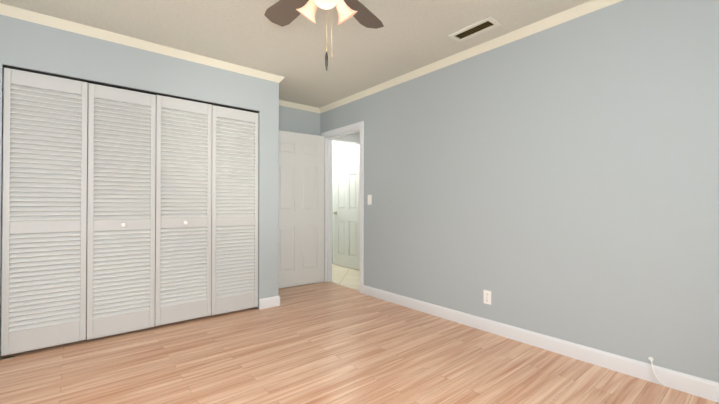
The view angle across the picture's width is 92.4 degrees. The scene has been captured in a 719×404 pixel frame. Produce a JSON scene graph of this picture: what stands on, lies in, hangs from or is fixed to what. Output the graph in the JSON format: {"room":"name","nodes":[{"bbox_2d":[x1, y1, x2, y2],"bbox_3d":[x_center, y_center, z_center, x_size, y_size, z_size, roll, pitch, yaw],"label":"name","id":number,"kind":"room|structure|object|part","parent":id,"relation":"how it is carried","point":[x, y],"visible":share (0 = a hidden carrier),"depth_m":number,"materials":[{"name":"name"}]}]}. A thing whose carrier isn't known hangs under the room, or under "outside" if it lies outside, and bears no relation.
{"room":"empty bedroom","nodes":[
{"label":"empty bedroom","id":0,"kind":"room"},
{"bbox_2d":[86,124,155,318],"bbox_3d":[-2.141,-0.123,3.230,2.330,2.455,0.640,0,-1,-40],"label":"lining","id":1,"kind":"object","parent":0,"point":[87,196],"depth_m":3.26,"materials":[{"name":"grey"}]},
{"bbox_2d":[0,14,278,356],"bbox_3d":[-2.172,-0.124,3.126,2.750,2.455,0.760,0,-1,-40],"label":"wall","id":2,"kind":"structure","parent":0,"point":[24,44],"depth_m":3.02,"materials":[{"name":"grey paint"}]},
{"bbox_2d":[1,67,87,355],"bbox_3d":[-2.317,0.066,2.555,0.462,2.012,0.035,0,-1,-40],"label":"bifold closet door","id":3,"kind":"structure","parent":2,"relation":"in","point":[44,229],"depth_m":2.54,"materials":[{"name":"grey wood"}]},
{"bbox_2d":[86,83,155,339],"bbox_3d":[-1.949,0.073,2.842,0.462,2.012,0.064,0,-1,-40],"label":"bifold closet door","id":4,"kind":"structure","parent":2,"relation":"in","point":[121,212],"depth_m":2.84,"materials":[{"name":"grey wood"}]},
{"bbox_2d":[0,65,258,359],"bbox_3d":[-1.778,0.075,3.001,1.868,2.054,0.032,0,-1,-40],"label":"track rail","id":5,"kind":"object","parent":2,"relation":"attached to","point":[88,81],"visible":0.96,"depth_m":2.83,"materials":[{"name":"black"}]},
{"bbox_2d":[0,3,284,82],"bbox_3d":[-1.875,-1.324,2.861,2.736,0.060,0.046,0,-1,-40],"label":"crown molding","id":6,"kind":"structure","parent":2,"relation":"attached to","point":[7,10],"depth_m":2.82,"materials":[{"name":"beige wood"}]},
{"bbox_2d":[155,95,211,325],"bbox_3d":[-1.590,0.072,3.139,0.462,2.012,0.064,0,-1,-40],"label":"bifold closet door","id":7,"kind":"structure","parent":2,"relation":"in","point":[183,193],"depth_m":3.13,"materials":[{"name":"grey wood"}]},
{"bbox_2d":[211,105,258,315],"bbox_3d":[-1.240,0.079,3.448,0.462,2.012,0.035,0,-1,-40],"label":"bifold closet door","id":8,"kind":"structure","parent":2,"relation":"in","point":[234,243],"depth_m":3.43,"materials":[{"name":"grey wood"}]},
{"bbox_2d":[259,295,279,308],"bbox_3d":[-0.797,1.062,4.245,1.240,0.104,0.774,0,-1,-40],"label":"baseboard","id":9,"kind":"structure","parent":2,"relation":"attached to","point":[269,302],"depth_m":3.62,"materials":[{"name":"white wood"}]},
{"bbox_2d":[0,0,589,107],"bbox_3d":[-0.789,-1.403,3.012,4.960,0.100,7.620,0,-1,-40],"label":"ceiling","id":10,"kind":"structure","parent":0,"point":[410,36],"depth_m":2.74,"materials":[{"name":"white paint"}]},
{"bbox_2d":[264,0,383,70],"bbox_3d":[-0.140,-1.011,2.097,0.707,0.699,0.746,0,-1,-40],"label":"ceiling fan","id":11,"kind":"object","parent":10,"relation":"hanging from","point":[308,9],"depth_m":2.02,"materials":[{"name":"brown wood"}]},
{"bbox_3d":[-0.384,-1.162,2.039,0.513,0.039,0.158,-1,-1,44],"label":"ceiling fan blade","id":12,"kind":"part","parent":11,"relation":"part of","materials":[{"name":"brown wood"}]},
{"bbox_3d":[-0.005,-1.162,2.072,0.158,0.039,0.513,0,-1,26],"label":"ceiling fan blade","id":13,"kind":"part","parent":11,"relation":"part of","materials":[{"name":"brown wood"}]},
{"bbox_2d":[448,16,500,41],"bbox_3d":[0.898,-1.349,2.707,0.165,0.013,0.370,0,-1,-40],"label":"ceiling vent","id":14,"kind":"object","parent":10,"relation":"in","point":[478,27],"visible":0.96,"depth_m":2.69,"materials":[{"name":"white metal"}]},
{"bbox_2d":[279,100,319,112],"bbox_3d":[-0.967,-1.307,4.599,0.970,0.060,0.046,0,-1,-40],"label":"crown molding","id":15,"kind":"structure","parent":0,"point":[282,103],"depth_m":4.71,"materials":[{"name":"beige wood"}]},
{"bbox_2d":[279,105,319,135],"bbox_3d":[-2.104,-0.118,3.754,3.895,2.455,0.120,0,-1,-40],"label":"wall","id":16,"kind":"structure","parent":0,"point":[298,121],"depth_m":4.74,"materials":[{"name":"grey paint"}]},
{"bbox_2d":[278,130,324,288],"bbox_3d":[-0.820,0.095,4.597,0.812,2.030,0.154,0,-1,-36],"label":"bedroom door","id":17,"kind":"structure","parent":16,"relation":"in","point":[301,206],"depth_m":4.60,"materials":[{"name":"white wood"}]},
{"bbox_2d":[332,141,354,263],"bbox_3d":[0.176,-0.100,5.629,0.120,2.455,4.800,0,-1,-40],"label":"wall","id":18,"kind":"structure","parent":0,"point":[335,144],"depth_m":6.34,"materials":[{"name":"grey paint"}]},
{"bbox_2d":[333,147,359,269],"bbox_3d":[-0.223,0.108,5.933,0.094,2.030,0.760,0,-1,-40],"label":"hall door","id":19,"kind":"structure","parent":18,"relation":"in","point":[346,212],"depth_m":5.94,"materials":[{"name":"white wood"}]},
{"bbox_2d":[333,144,359,263],"bbox_3d":[-0.190,0.080,5.960,0.017,2.102,0.908,0,-1,-40],"label":"door frame","id":20,"kind":"structure","parent":18,"relation":"attached to","point":[346,148],"depth_m":6.28,"materials":[{"name":"white wood"}]},
{"bbox_2d":[329,264,359,290],"bbox_3d":[-0.169,1.175,5.331,1.015,0.100,4.800,0,-1,-40],"label":"floor","id":21,"kind":"structure","parent":0,"point":[346,276],"depth_m":5.20,"materials":[{"name":"beige tile"}]},
{"bbox_2d":[332,132,359,144],"bbox_3d":[-0.239,-1.137,5.399,0.825,0.385,0.120,0,-1,-40],"label":"header beam","id":22,"kind":"structure","parent":0,"point":[354,138],"depth_m":5.43,"materials":[{"name":"white paint"}]},
{"bbox_2d":[0,281,718,403],"bbox_3d":[-0.437,1.140,1.766,3.945,0.100,5.290,0,-1,-40],"label":"floor","id":23,"kind":"structure","parent":0,"point":[327,342],"depth_m":2.31,"materials":[{"name":"laminate"}]},
{"bbox_2d":[320,0,718,382],"bbox_3d":[1.052,-0.124,3.089,0.120,2.455,5.170,0,-1,-40],"label":"wall","id":24,"kind":"structure","parent":0,"point":[560,181],"depth_m":2.45,"materials":[{"name":"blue grey paint"}]},
{"bbox_2d":[321,121,363,293],"bbox_3d":[-0.195,0.067,4.593,0.156,2.102,0.924,0,-1,-40],"label":"door frame","id":25,"kind":"structure","parent":24,"relation":"attached to","point":[330,135],"depth_m":4.85,"materials":[{"name":"white wood"}]},
{"bbox_2d":[368,195,371,204],"bbox_3d":[0.115,-0.027,4.111,0.019,0.116,0.072,0,-1,-40],"label":"switch plate","id":26,"kind":"object","parent":24,"relation":"attached to","point":[369,199],"visible":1,"depth_m":4.11,"materials":[{"name":"white plastic"}]},
{"bbox_2d":[320,0,622,112],"bbox_3d":[1.026,-1.323,3.002,0.046,0.060,5.050,0,-1,-40],"label":"crown molding","id":27,"kind":"structure","parent":24,"relation":"attached to","point":[590,6],"depth_m":2.91,"materials":[{"name":"beige wood"}]},
{"bbox_2d":[483,290,490,304],"bbox_3d":[1.089,0.812,2.935,0.008,0.116,0.072,0,-1,-40],"label":"electrical outlet plate","id":28,"kind":"object","parent":24,"relation":"attached to","point":[487,296],"visible":1,"depth_m":2.93,"materials":[{"name":"white plastic"}]},
{"bbox_2d":[363,285,718,402],"bbox_3d":[1.349,1.047,2.615,0.014,0.104,4.078,0,-1,-40],"label":"baseboard","id":29,"kind":"structure","parent":24,"relation":"attached to","point":[693,385],"depth_m":2.42,"materials":[{"name":"white wood"}]},
{"bbox_3d":[1.779,0.959,2.103,0.004,0.024,0.024,0,-1,-40],"label":"bushing","id":30,"kind":"object","parent":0,"visible":0},
{"bbox_2d":[650,359,665,386],"bbox_3d":[1.784,1.022,2.062,0.050,0.134,0.076,0,-1,-40],"label":"cord","id":31,"kind":"object","parent":30,"relation":"attached to","point":[655,373],"visible":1,"depth_m":2.05,"materials":[{"name":"white plastic"}]}
]}

